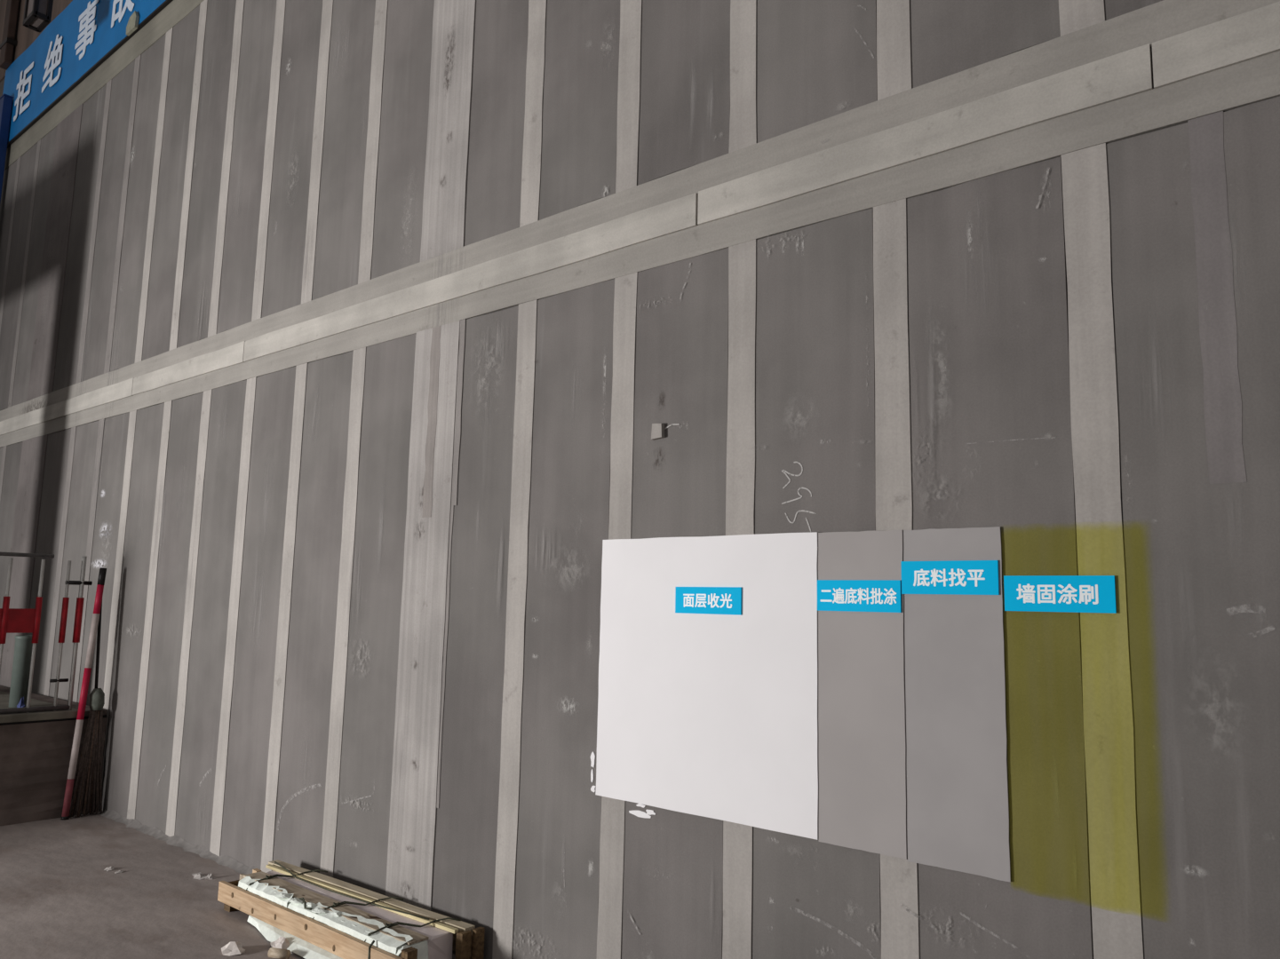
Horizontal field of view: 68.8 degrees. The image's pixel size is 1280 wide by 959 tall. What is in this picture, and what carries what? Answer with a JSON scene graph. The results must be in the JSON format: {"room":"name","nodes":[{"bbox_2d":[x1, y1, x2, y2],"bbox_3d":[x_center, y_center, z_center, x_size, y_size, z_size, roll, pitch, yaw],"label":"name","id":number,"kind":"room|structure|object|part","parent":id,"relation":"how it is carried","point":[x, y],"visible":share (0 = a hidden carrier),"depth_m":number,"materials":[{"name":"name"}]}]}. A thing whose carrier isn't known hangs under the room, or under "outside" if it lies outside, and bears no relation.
{"room":"construction site","nodes":[
{"label":"construction site","id":0,"kind":"room"},
{"bbox_2d":[0,810,455,958],"bbox_3d":[-8.623,1.543,0.472,30.000,0.200,16.300,-5,-10,40],"label":"floor","id":1,"kind":"structure","parent":0,"point":[59,901],"depth_m":4.78,"materials":[{"name":"concrete"}]},
{"bbox_2d":[0,685,107,826],"bbox_3d":[-8.704,1.965,7.207,8.185,0.722,5.480,-5,-10,40],"label":"raised platform","id":2,"kind":"object","parent":1,"relation":"on","point":[35,748],"visible":0.71,"depth_m":6.37,"materials":[{"name":"wood"}]},
{"bbox_2d":[0,93,13,203],"bbox_3d":[-6.894,-1.099,9.648,0.280,6.070,0.106,-5,-10,40],"label":"steel post","id":3,"kind":"object","parent":2,"relation":"on","point":[5,100],"visible":1,"depth_m":9.95,"materials":[{"name":"blue metal"}]},
{"bbox_3d":[-6.821,-4.100,10.052,0.180,0.012,0.086,-5,-10,40],"label":"cap plate","id":4,"kind":"part","parent":3,"relation":"part of","materials":[{"name":"blue paint"}]},
{"bbox_2d":[8,635,32,707],"bbox_3d":[-4.436,1.374,6.702,0.126,0.501,0.126,-5,-10,40],"label":"pipe","id":5,"kind":"object","parent":2,"relation":"on","point":[23,647],"visible":0.78,"depth_m":6.66,"materials":[{"name":"grey plastic"}]},
{"bbox_2d":[16,697,24,707],"bbox_3d":[-4.313,1.558,6.516,0.054,0.097,0.068,4,-8,-23],"label":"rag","id":6,"kind":"object","parent":2,"relation":"on","point":[20,704],"visible":0.73,"depth_m":6.50,"materials":[{"name":"blue fabric"}]},
{"bbox_2d":[0,551,92,714],"bbox_3d":[-4.570,0.981,5.960,0.046,1.079,1.905,-5,-10,40],"label":"barrier","id":7,"kind":"object","parent":2,"relation":"on","point":[11,620],"visible":1,"depth_m":6.45,"materials":[{"name":"red paint"}]},
{"bbox_3d":[-4.658,0.886,5.864,0.012,0.163,1.525,-5,-10,40],"label":"red panel","id":8,"kind":"part","parent":7,"relation":"part of","materials":[{"name":"paint"}]},
{"bbox_3d":[-4.642,0.445,5.930,0.028,0.027,1.645,-5,-10,40],"label":"rail","id":9,"kind":"part","parent":7,"relation":"part of","materials":[{"name":"grey metal"}]},
{"bbox_3d":[-4.604,1.494,5.865,0.036,0.034,1.835,-5,-10,40],"label":"rail","id":10,"kind":"part","parent":7,"relation":"part of","materials":[{"name":"grey metal"}]},
{"bbox_2d":[60,567,106,819],"bbox_3d":[-3.906,1.484,6.569,0.049,1.724,0.173,0,-8,13],"label":"pole","id":11,"kind":"object","parent":1,"relation":"on","point":[65,815],"visible":1,"depth_m":6.55,"materials":[{"name":"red metal"}]},
{"bbox_2d":[69,601,104,818],"bbox_3d":[-3.866,1.505,6.622,0.107,1.688,0.223,-5,-10,40],"label":"broom","id":12,"kind":"object","parent":1,"relation":"on","point":[89,770],"visible":1,"depth_m":6.57,"materials":[{"name":"black metal"}]},
{"bbox_3d":[-3.871,1.161,6.682,0.078,0.991,0.026,-1,-8,14],"label":"handle","id":13,"kind":"part","parent":12,"relation":"part of","materials":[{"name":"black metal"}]},
{"bbox_2d":[103,866,114,871],"bbox_3d":[-2.991,2.192,5.267,0.052,0.015,0.064,6,-9,-30],"label":"chip","id":14,"kind":"object","parent":1,"relation":"on","point":[109,869],"visible":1,"depth_m":5.26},
{"bbox_2d":[99,810,260,874],"bbox_3d":[-2.538,2.222,5.522,3.300,0.043,0.065,-5,-10,40],"label":"ridge","id":15,"kind":"object","parent":1,"relation":"on","point":[226,861],"visible":0.61,"depth_m":5.80,"materials":[{"name":"grey concrete"}]},
{"bbox_2d":[191,872,206,880],"bbox_3d":[-2.441,2.189,5.173,0.134,0.022,0.070,-5,-10,40],"label":"chip","id":16,"kind":"object","parent":1,"relation":"on","point":[197,876],"visible":1,"depth_m":5.16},
{"bbox_2d":[204,874,215,879],"bbox_3d":[-2.368,2.187,5.155,0.059,0.024,0.053,3,-8,-12],"label":"chip","id":17,"kind":"object","parent":1,"relation":"on","point":[209,877],"visible":1,"depth_m":5.14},
{"bbox_2d":[221,941,245,955],"bbox_3d":[-1.787,2.051,4.105,0.101,0.044,0.124,4,-8,-20],"label":"paper scrap","id":18,"kind":"object","parent":1,"relation":"on","point":[233,948],"visible":1,"depth_m":4.08,"materials":[{"name":"white paper"}]},
{"bbox_2d":[267,947,290,958],"bbox_3d":[-1.558,2.048,4.034,0.087,0.038,0.040,-1,-8,17],"label":"cardboard tube","id":19,"kind":"object","parent":1,"relation":"on","point":[273,952],"visible":1,"depth_m":4.02,"materials":[{"name":"brown cardboard"}]},
{"bbox_2d":[270,937,292,954],"bbox_3d":[-1.592,2.062,4.150,0.090,0.043,0.148,4,-8,-22],"label":"paper scrap","id":20,"kind":"object","parent":1,"relation":"on","point":[282,942],"visible":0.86,"depth_m":4.14,"materials":[{"name":"white paper"}]},
{"bbox_2d":[246,915,342,958],"bbox_3d":[-1.445,2.055,4.074,1.150,0.037,0.081,-5,-10,40],"label":"sheet","id":21,"kind":"object","parent":1,"relation":"on","point":[303,949],"visible":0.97,"depth_m":4.14,"materials":[{"name":"white plastic"}]},
{"bbox_2d":[217,859,484,958],"bbox_3d":[-1.387,2.014,4.315,1.565,0.191,0.395,-5,-10,40],"label":"lumber","id":22,"kind":"object","parent":1,"relation":"on","point":[468,941],"visible":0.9,"depth_m":4.20,"materials":[{"name":"brown wood"}]},
{"bbox_2d":[238,876,428,958],"bbox_3d":[-1.432,1.987,4.226,1.348,0.132,0.155,-5,-10,40],"label":"board","id":23,"kind":"object","parent":22,"relation":"in","point":[334,919],"visible":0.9,"depth_m":4.08,"materials":[{"name":"white plastic"}]},
{"bbox_2d":[267,870,453,958],"bbox_3d":[-1.353,2.012,4.348,1.366,0.118,0.129,-5,-10,40],"label":"board","id":24,"kind":"object","parent":22,"relation":"in","point":[439,942],"visible":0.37,"depth_m":4.07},
{"bbox_3d":[-0.927,1.966,3.745,0.040,0.157,0.051,-5,-10,40],"label":"post","id":25,"kind":"part","parent":22,"relation":"part of","materials":[{"name":"brown wood"}]},
{"bbox_3d":[-0.742,1.989,3.927,0.038,0.169,0.052,-5,-10,40],"label":"post","id":26,"kind":"part","parent":22,"relation":"part of","materials":[{"name":"brown wood"}]},
{"bbox_2d":[0,0,1279,958],"bbox_3d":[-2.931,-2.894,6.794,19.200,10.500,0.216,-5,-10,40],"label":"wall","id":27,"kind":"structure","parent":0,"point":[347,340],"depth_m":3.83,"materials":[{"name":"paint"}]},
{"bbox_3d":[-6.359,1.145,8.989,0.497,2.917,0.011,-5,-10,40],"label":"wall panel","id":28,"kind":"part","parent":27,"relation":"part of","materials":[{"name":"grey concrete"}]},
{"bbox_3d":[-6.747,-1.991,9.792,0.498,2.732,0.011,-5,-10,40],"label":"wall panel","id":29,"kind":"part","parent":27,"relation":"part of","materials":[{"name":"grey concrete"}]},
{"bbox_2d":[0,0,19,69],"bbox_3d":[-6.962,-6.112,10.517,0.240,3.125,0.102,-5,-10,40],"label":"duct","id":30,"kind":"object","parent":27,"relation":"attached to","point":[8,43],"visible":1,"depth_m":10.31,"materials":[{"name":"brown metal"}]},
{"bbox_3d":[-5.919,1.107,8.620,0.447,2.915,0.011,-5,-10,40],"label":"wall panel","id":31,"kind":"part","parent":27,"relation":"part of","materials":[{"name":"grey concrete"}]},
{"bbox_3d":[-6.289,-2.032,9.408,0.497,2.732,0.011,-5,-10,40],"label":"wall panel","id":32,"kind":"part","parent":27,"relation":"part of","materials":[{"name":"grey concrete"}]},
{"bbox_3d":[-5.849,-2.070,9.039,0.448,2.731,0.011,-5,-10,40],"label":"wall panel","id":33,"kind":"part","parent":27,"relation":"part of","materials":[{"name":"grey concrete"}]},
{"bbox_2d":[22,0,53,32],"bbox_3d":[-5.016,-4.750,8.315,0.323,1.762,0.625,-5,-10,40],"label":"hanging lamp","id":34,"kind":"object","parent":27,"relation":"attached to","point":[37,13],"visible":1,"depth_m":7.97,"materials":[{"name":"black metal"}]},
{"bbox_3d":[-5.043,1.028,7.886,0.558,2.912,0.009,-5,-10,40],"label":"wall panel","id":35,"kind":"part","parent":27,"relation":"part of","materials":[{"name":"grey concrete"}]},
{"bbox_3d":[-4.558,0.985,7.479,0.489,2.915,0.010,-5,-10,40],"label":"wall panel","id":36,"kind":"part","parent":27,"relation":"part of","materials":[{"name":"grey concrete"}]},
{"bbox_3d":[-4.973,-2.147,8.306,0.558,2.733,0.010,-5,-10,40],"label":"wall panel","id":37,"kind":"part","parent":27,"relation":"part of","materials":[{"name":"grey concrete"}]},
{"bbox_2d":[2,0,172,147],"bbox_3d":[-3.719,-4.348,7.530,8.750,1.000,0.030,-5,-10,40],"label":"banner","id":38,"kind":"object","parent":27,"relation":"attached to","point":[86,33],"visible":1,"depth_m":9.08,"materials":[{"name":"blue fabric"}]},
{"bbox_2d":[126,10,139,35],"bbox_3d":[-4.305,-3.876,7.927,0.200,0.158,0.025,-5,-10,40],"label":"lump","id":39,"kind":"object","parent":38,"relation":"attached to","point":[132,24],"visible":1,"depth_m":7.90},
{"bbox_3d":[-4.101,0.946,7.097,0.483,2.916,0.010,-5,-10,40],"label":"wall panel","id":40,"kind":"part","parent":27,"relation":"part of","materials":[{"name":"grey concrete"}]},
{"bbox_3d":[-4.488,-2.191,7.899,0.489,2.734,0.010,-5,-10,40],"label":"wall panel","id":41,"kind":"part","parent":27,"relation":"part of","materials":[{"name":"grey concrete"}]},
{"bbox_3d":[-3.640,0.904,6.710,0.477,2.912,0.010,-5,-10,40],"label":"wall panel","id":42,"kind":"part","parent":27,"relation":"part of","materials":[{"name":"grey concrete"}]},
{"bbox_3d":[-4.031,-2.231,7.516,0.484,2.734,0.010,-5,-10,40],"label":"wall panel","id":43,"kind":"part","parent":27,"relation":"part of","materials":[{"name":"grey concrete"}]},
{"bbox_3d":[-3.182,0.864,6.326,0.478,2.913,0.010,-5,-10,40],"label":"wall panel","id":44,"kind":"part","parent":27,"relation":"part of","materials":[{"name":"grey concrete"}]},
{"bbox_3d":[-3.571,-2.272,7.130,0.478,2.734,0.010,-5,-10,40],"label":"wall panel","id":45,"kind":"part","parent":27,"relation":"part of","materials":[{"name":"grey concrete"}]},
{"bbox_3d":[-3.112,-2.312,6.745,0.477,2.734,0.010,-5,-10,40],"label":"wall panel","id":46,"kind":"part","parent":27,"relation":"part of","materials":[{"name":"grey concrete"}]},
{"bbox_3d":[-2.723,0.821,5.941,0.478,2.916,0.011,-5,-10,40],"label":"wall panel","id":47,"kind":"part","parent":27,"relation":"part of","materials":[{"name":"grey concrete"}]},
{"bbox_3d":[-2.653,-2.352,6.361,0.478,2.733,0.010,-5,-10,40],"label":"wall panel","id":48,"kind":"part","parent":27,"relation":"part of","materials":[{"name":"grey concrete"}]},
{"bbox_3d":[-2.264,0.782,5.557,0.477,2.916,0.010,-5,-10,40],"label":"wall panel","id":49,"kind":"part","parent":27,"relation":"part of","materials":[{"name":"grey concrete"}]},
{"bbox_3d":[-2.194,-2.393,5.976,0.477,2.728,0.010,-5,-10,40],"label":"wall panel","id":50,"kind":"part","parent":27,"relation":"part of","materials":[{"name":"grey concrete"}]},
{"bbox_3d":[-1.806,0.742,5.173,0.477,2.917,0.010,-5,-10,40],"label":"wall panel","id":51,"kind":"part","parent":27,"relation":"part of","materials":[{"name":"grey concrete"}]},
{"bbox_3d":[-1.735,-2.433,5.591,0.477,2.733,0.010,-5,-10,40],"label":"wall panel","id":52,"kind":"part","parent":27,"relation":"part of","materials":[{"name":"grey concrete"}]},
{"bbox_3d":[-1.356,0.701,4.796,0.453,2.916,0.010,-5,-10,40],"label":"wall panel","id":53,"kind":"part","parent":27,"relation":"part of","materials":[{"name":"grey concrete"}]},
{"bbox_3d":[-1.286,-2.474,5.215,0.453,2.734,0.010,-5,-10,40],"label":"wall panel","id":54,"kind":"part","parent":27,"relation":"part of","materials":[{"name":"grey concrete"}]},
{"bbox_3d":[-0.753,0.649,4.291,0.425,2.916,0.010,-5,-10,40],"label":"wall panel","id":55,"kind":"part","parent":27,"relation":"part of","materials":[{"name":"grey concrete"}]},
{"bbox_3d":[-0.688,-2.527,4.714,0.412,2.732,0.010,-5,-10,40],"label":"wall panel","id":56,"kind":"part","parent":27,"relation":"part of","materials":[{"name":"grey concrete"}]},
{"bbox_3d":[-0.315,0.609,3.923,0.474,2.914,0.010,-5,-10,40],"label":"wall panel","id":57,"kind":"part","parent":27,"relation":"part of","materials":[{"name":"grey concrete"}]},
{"bbox_3d":[-0.253,-2.566,4.349,0.476,2.733,0.010,-5,-10,40],"label":"wall panel","id":58,"kind":"part","parent":27,"relation":"part of","materials":[{"name":"grey concrete"}]},
{"bbox_2d":[651,423,679,440],"bbox_3d":[0.099,-0.193,3.670,0.127,0.063,0.022,-5,-10,40],"label":"wall block","id":59,"kind":"object","parent":27,"relation":"attached to","point":[657,432],"visible":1,"depth_m":3.68,"materials":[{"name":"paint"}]},
{"bbox_3d":[0.137,0.570,3.544,0.460,2.917,0.011,-5,-10,40],"label":"wall panel","id":60,"kind":"part","parent":27,"relation":"part of","materials":[{"name":"grey concrete"}]},
{"bbox_3d":[0.203,-2.606,3.968,0.467,2.729,0.010,-5,-10,40],"label":"wall panel","id":61,"kind":"part","parent":27,"relation":"part of","materials":[{"name":"grey concrete"}]},
{"bbox_2d":[595,532,818,840],"bbox_3d":[0.217,0.711,3.434,0.989,1.007,0.011,-5,-10,40],"label":"coat","id":62,"kind":"object","parent":27,"relation":"attached to","point":[704,715],"visible":1,"depth_m":3.38,"materials":[{"name":"white paint"}]},
{"bbox_2d":[675,587,741,615],"bbox_3d":[0.249,0.445,3.435,0.297,0.098,0.007,-5,-10,40],"label":"sign board","id":63,"kind":"object","parent":62,"relation":"attached to","point":[713,600],"visible":1,"depth_m":3.43,"materials":[{"name":"blue plastic"}]},
{"bbox_3d":[0.588,0.529,3.167,0.471,2.915,0.010,-5,-10,40],"label":"wall panel","id":64,"kind":"part","parent":27,"relation":"part of","materials":[{"name":"grey concrete"}]},
{"bbox_3d":[0.666,-2.645,3.579,0.495,2.731,0.010,-5,-10,40],"label":"wall panel","id":65,"kind":"part","parent":27,"relation":"part of","materials":[{"name":"grey concrete"}]},
{"bbox_2d":[817,530,906,859],"bbox_3d":[0.712,0.672,3.021,0.307,1.011,0.008,-5,-10,40],"label":"coat","id":66,"kind":"object","parent":27,"relation":"attached to","point":[862,794],"visible":1,"depth_m":3.01,"materials":[{"name":"grey paint"}]},
{"bbox_2d":[817,580,901,612],"bbox_3d":[0.712,0.381,3.055,0.298,0.102,0.007,-5,-10,40],"label":"sign board","id":67,"kind":"object","parent":66,"relation":"attached to","point":[885,596],"visible":1,"depth_m":3.05,"materials":[{"name":"blue plastic"}]},
{"bbox_2d":[902,526,1010,882],"bbox_3d":[0.948,0.654,2.825,0.311,1.016,0.004,-5,-10,40],"label":"coat","id":68,"kind":"object","parent":27,"relation":"attached to","point":[958,806],"visible":1,"depth_m":2.81,"materials":[{"name":"grey paint"}]},
{"bbox_2d":[900,560,999,595],"bbox_3d":[0.948,0.301,2.871,0.304,0.103,0.007,-5,-10,40],"label":"sign board","id":69,"kind":"object","parent":68,"relation":"attached to","point":[950,577],"visible":1,"depth_m":2.86,"materials":[{"name":"blue plastic"}]},
{"bbox_3d":[1.134,-2.689,3.188,0.479,2.731,0.009,-5,-10,40],"label":"wall panel","id":70,"kind":"part","parent":27,"relation":"part of","materials":[{"name":"grey concrete"}]},
{"bbox_3d":[1.050,0.488,2.779,0.489,2.918,0.010,-5,-10,40],"label":"wall panel","id":71,"kind":"part","parent":27,"relation":"part of","materials":[{"name":"grey concrete"}]},
{"bbox_3d":[1.589,-2.729,2.806,0.463,2.733,0.010,-5,-10,40],"label":"wall panel","id":72,"kind":"part","parent":27,"relation":"part of","materials":[{"name":"grey concrete"}]},
{"bbox_3d":[1.514,0.449,2.390,0.475,2.915,0.010,-5,-10,40],"label":"wall panel","id":73,"kind":"part","parent":27,"relation":"part of","materials":[{"name":"grey concrete"}]},
{"bbox_3d":[1.220,0.638,2.597,0.404,1.044,0.001,-5,-10,40],"label":"coat","id":74,"kind":"object","parent":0,"visible":0},
{"bbox_2d":[1003,575,1116,613],"bbox_3d":[1.192,0.326,2.663,0.300,0.103,0.007,-5,-10,40],"label":"sign board","id":75,"kind":"object","parent":74,"relation":"attached to","point":[1029,593],"visible":1,"depth_m":2.66,"materials":[{"name":"blue plastic"}]}
]}

